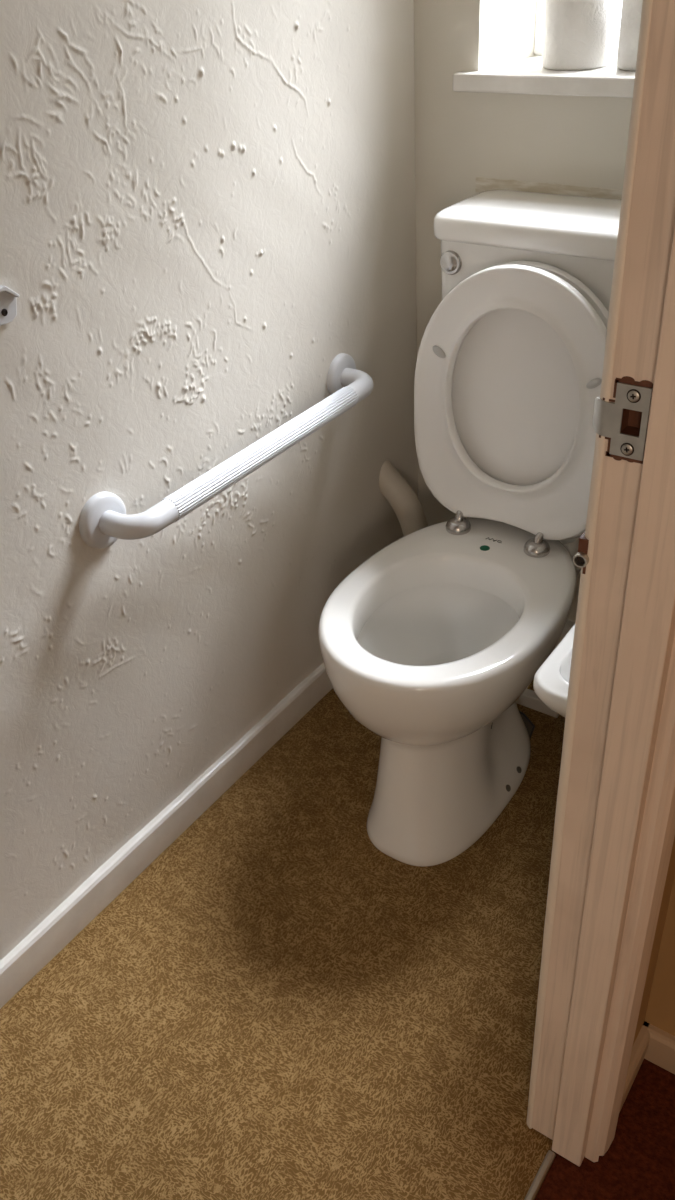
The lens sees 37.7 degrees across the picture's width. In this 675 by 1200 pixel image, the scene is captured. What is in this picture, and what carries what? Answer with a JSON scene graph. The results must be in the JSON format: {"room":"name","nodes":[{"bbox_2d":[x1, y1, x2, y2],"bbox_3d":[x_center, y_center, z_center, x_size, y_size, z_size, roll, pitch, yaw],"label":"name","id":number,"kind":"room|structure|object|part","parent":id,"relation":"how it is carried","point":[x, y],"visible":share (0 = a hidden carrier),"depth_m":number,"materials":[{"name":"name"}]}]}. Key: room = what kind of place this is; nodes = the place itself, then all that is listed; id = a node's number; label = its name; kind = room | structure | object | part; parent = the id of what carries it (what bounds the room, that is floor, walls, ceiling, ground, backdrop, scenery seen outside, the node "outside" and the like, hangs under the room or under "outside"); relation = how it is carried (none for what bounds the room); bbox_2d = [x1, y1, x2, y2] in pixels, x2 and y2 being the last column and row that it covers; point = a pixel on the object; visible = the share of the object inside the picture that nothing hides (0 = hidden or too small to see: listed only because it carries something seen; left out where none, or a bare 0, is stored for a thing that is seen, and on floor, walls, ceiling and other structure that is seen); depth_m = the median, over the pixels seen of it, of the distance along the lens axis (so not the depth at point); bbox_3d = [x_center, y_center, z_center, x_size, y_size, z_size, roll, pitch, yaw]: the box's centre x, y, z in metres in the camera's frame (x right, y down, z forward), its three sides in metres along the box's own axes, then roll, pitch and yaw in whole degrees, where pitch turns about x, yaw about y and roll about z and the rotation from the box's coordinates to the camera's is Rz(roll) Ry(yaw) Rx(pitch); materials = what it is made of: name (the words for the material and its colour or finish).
{"room":"toilet room","nodes":[
{"label":"toilet room","id":0,"kind":"room"},
{"bbox_2d":[0,0,417,960],"bbox_3d":[-0.446,-0.535,1.064,0.115,2.370,1.875,19,40,30],"label":"wall","id":1,"kind":"structure","parent":0,"point":[206,205],"depth_m":1.46,"materials":[{"name":"beige paint"}]},
{"bbox_2d":[0,285,19,325],"bbox_3d":[-0.400,-0.334,1.139,0.014,0.044,0.082,19,40,30],"label":"holder","id":2,"kind":"object","parent":1,"relation":"attached to","point":[8,304],"visible":1,"depth_m":1.16,"materials":[{"name":"grey plastic"}]},
{"bbox_2d":[0,662,332,1008],"bbox_3d":[-0.334,0.423,1.692,0.029,0.072,1.855,19,40,30],"label":"baseboard","id":3,"kind":"structure","parent":1,"relation":"attached to","point":[22,963],"depth_m":1.69,"materials":[{"name":"white paint"}]},
{"bbox_2d":[79,353,372,548],"bbox_3d":[-0.131,-0.246,1.565,0.090,0.081,0.674,19,40,30],"label":"grab bar","id":4,"kind":"object","parent":1,"relation":"attached to","point":[103,519],"visible":1,"depth_m":1.46,"materials":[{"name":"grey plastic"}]},
{"bbox_2d":[379,460,427,535],"bbox_3d":[0.137,-0.102,2.109,0.152,0.416,0.055,19,40,30],"label":"pipe","id":5,"kind":"object","parent":1,"relation":"attached to","point":[410,514],"visible":0.48,"depth_m":2.01,"materials":[{"name":"white plastic"}]},
{"bbox_2d":[0,680,674,1199],"bbox_3d":[0.149,1.122,0.740,2.250,0.060,3.295,19,40,30],"label":"floor","id":6,"kind":"structure","parent":0,"point":[280,1005],"depth_m":1.45,"materials":[{"name":"beige carpet"}]},
{"bbox_2d":[318,190,620,866],"bbox_3d":[0.241,-0.111,1.656,0.389,0.930,0.723,19,40,30],"label":"toilet","id":7,"kind":"object","parent":6,"relation":"on","point":[432,643],"visible":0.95,"depth_m":1.64,"materials":[{"name":"white ceramic"}]},
{"bbox_3d":[0.288,-0.319,1.623,0.368,0.447,0.042,19,40,30],"label":"seat","id":8,"kind":"part","parent":7,"relation":"part of","materials":[{"name":"white plastic"}]},
{"bbox_2d":[468,517,580,575],"bbox_3d":[0.375,-0.108,1.882,0.216,0.146,0.210,19,40,30],"label":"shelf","id":9,"kind":"object","parent":7,"relation":"attached to","point":[570,545],"depth_m":1.76,"materials":[{"name":"white ceramic"}]},
{"bbox_3d":[0.362,-0.602,1.575,0.389,0.043,0.211,19,40,30],"label":"cistern lid","id":10,"kind":"part","parent":7,"relation":"part of","materials":[{"name":"white ceramic"}]},
{"bbox_3d":[0.309,-0.328,1.648,0.372,0.459,0.042,19,40,30],"label":"lid","id":11,"kind":"part","parent":7,"relation":"part of","materials":[{"name":"white plastic"}]},
{"bbox_2d":[519,711,534,738],"bbox_3d":[0.363,0.259,1.925,0.038,0.004,0.125,6,35,14],"label":"floor patch","id":12,"kind":"structure","parent":6,"relation":"on","point":[530,726],"depth_m":1.94,"materials":[{"name":"brown carpet"}]},
{"bbox_2d":[516,689,558,717],"bbox_3d":[0.402,0.204,1.978,0.093,0.030,0.022,19,40,30],"label":"baseboard","id":13,"kind":"structure","parent":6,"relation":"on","point":[529,698],"depth_m":1.97,"materials":[{"name":"white paint"}]},
{"bbox_2d":[524,1150,555,1199],"bbox_3d":[0.069,0.891,1.030,0.011,0.005,0.734,19,40,30],"label":"threshold strip","id":14,"kind":"object","parent":6,"relation":"on","point":[550,1156],"visible":1,"depth_m":1.25,"materials":[{"name":"silver metal"}]},
{"bbox_2d":[414,0,631,621],"bbox_3d":[1.103,-0.712,1.228,2.400,2.430,0.270,19,40,30],"label":"wall","id":15,"kind":"structure","parent":0,"point":[461,137],"depth_m":1.67,"materials":[{"name":"beige paint"}]},
{"bbox_2d":[453,0,634,97],"bbox_3d":[0.492,-1.238,1.331,0.595,0.973,0.290,19,40,30],"label":"windowsill","id":16,"kind":"structure","parent":15,"relation":"in","point":[526,75],"depth_m":1.58,"materials":[{"name":"white paint"}]},
{"bbox_3d":[0.509,-0.841,1.587,0.595,0.028,0.260,19,40,30],"label":"sill","id":17,"kind":"part","parent":16,"relation":"part of","materials":[{"name":"white paint"}]},
{"bbox_3d":[0.560,-1.308,1.401,0.532,0.945,0.050,19,40,30],"label":"frame","id":18,"kind":"part","parent":16,"relation":"part of","materials":[{"name":"white"}]},
{"bbox_2d":[542,0,616,69],"bbox_3d":[0.390,-0.920,1.600,0.112,0.100,0.111,19,40,30],"label":"toilet roll","id":19,"kind":"object","parent":16,"relation":"on","point":[578,34],"visible":1,"depth_m":1.56,"materials":[{"name":"paper"}]},
{"bbox_2d":[616,0,642,70],"bbox_3d":[0.496,-0.887,1.541,0.112,0.100,0.111,19,40,30],"label":"toilet roll","id":20,"kind":"object","parent":16,"relation":"on","point":[631,11],"visible":0.33,"depth_m":1.52,"materials":[{"name":"paper"}]},
{"bbox_2d":[475,177,622,199],"bbox_3d":[0.436,-0.666,1.627,0.466,0.026,0.003,19,40,30],"label":"strip","id":21,"kind":"object","parent":15,"relation":"attached to","point":[482,184],"visible":0.39,"depth_m":1.67,"materials":[{"name":"beige wood"}]},
{"bbox_2d":[555,620,574,647],"bbox_3d":[0.495,0.081,2.112,0.736,0.071,0.024,19,40,30],"label":"baseboard","id":22,"kind":"structure","parent":15,"relation":"attached to","point":[569,624],"depth_m":2.10,"materials":[{"name":"white paint"}]},
{"bbox_2d":[632,837,674,1046],"bbox_3d":[0.311,-0.308,0.678,0.016,2.350,0.162,19,40,30],"label":"wall","id":23,"kind":"structure","parent":0,"point":[671,869],"depth_m":1.22,"materials":[{"name":"brown paint"}]},
{"bbox_2d":[619,1021,649,1112],"bbox_3d":[0.386,0.638,1.315,0.014,0.064,0.144,19,40,30],"label":"baseboard","id":24,"kind":"structure","parent":23,"relation":"attached to","point":[640,1047],"depth_m":1.31,"materials":[{"name":"beige paint"}]},
{"bbox_2d":[645,877,674,1035],"bbox_3d":[0.983,-0.160,0.405,1.474,2.380,0.108,19,40,30],"label":"wall","id":25,"kind":"structure","parent":0,"point":[660,1013],"depth_m":1.29,"materials":[{"name":"paint"}]},
{"bbox_2d":[644,1021,674,1073],"bbox_3d":[0.934,0.782,1.052,1.258,0.064,0.014,19,40,30],"label":"baseboard","id":26,"kind":"structure","parent":25,"relation":"attached to","point":[661,1048],"depth_m":1.34,"materials":[{"name":"beige paint"}]},
{"bbox_3d":[0.246,-0.291,0.668,0.070,2.380,1.855,19,40,30],"label":"wall","id":27,"kind":"structure","parent":0,"visible":0},
{"bbox_2d":[533,624,574,717],"bbox_3d":[0.438,0.054,1.419,0.165,0.081,0.450,19,40,30],"label":"basin","id":28,"kind":"object","parent":27,"relation":"attached to","point":[551,680],"visible":0.2,"depth_m":1.30,"materials":[{"name":"white ceramic"}]},
{"bbox_2d":[527,0,674,1165],"bbox_3d":[0.027,0.041,0.461,0.107,2.050,0.834,19,40,30],"label":"door frame","id":29,"kind":"structure","parent":27,"relation":"in","point":[614,826],"depth_m":0.86,"materials":[{"name":"beige light wood"}]},
{"bbox_2d":[573,532,588,573],"bbox_3d":[0.204,-0.040,0.811,0.013,0.032,0.026,19,40,30],"label":"faucet","id":30,"kind":"object","parent":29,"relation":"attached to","point":[580,559],"visible":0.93,"depth_m":0.80,"materials":[{"name":"metal"}]},
{"bbox_2d":[592,382,652,460],"bbox_3d":[0.206,-0.134,0.729,0.009,0.056,0.046,-30,42,-33],"label":"strike plate","id":31,"kind":"object","parent":29,"relation":"attached to","point":[607,416],"visible":1,"depth_m":0.73,"materials":[{"name":"metal"}]},
{"bbox_3d":[0.285,-0.131,0.706,0.022,2.030,0.048,19,40,30],"label":"architrave","id":32,"kind":"part","parent":29,"relation":"part of","materials":[{"name":"beige paint"}]},
{"bbox_2d":[621,409,641,435],"bbox_3d":[0.225,-0.139,0.735,0.023,0.028,0.034,19,40,30],"label":"socket","id":33,"kind":"object","parent":29,"relation":"attached to","point":[631,419],"depth_m":0.73,"materials":[{"name":"brown wood"}]}
]}

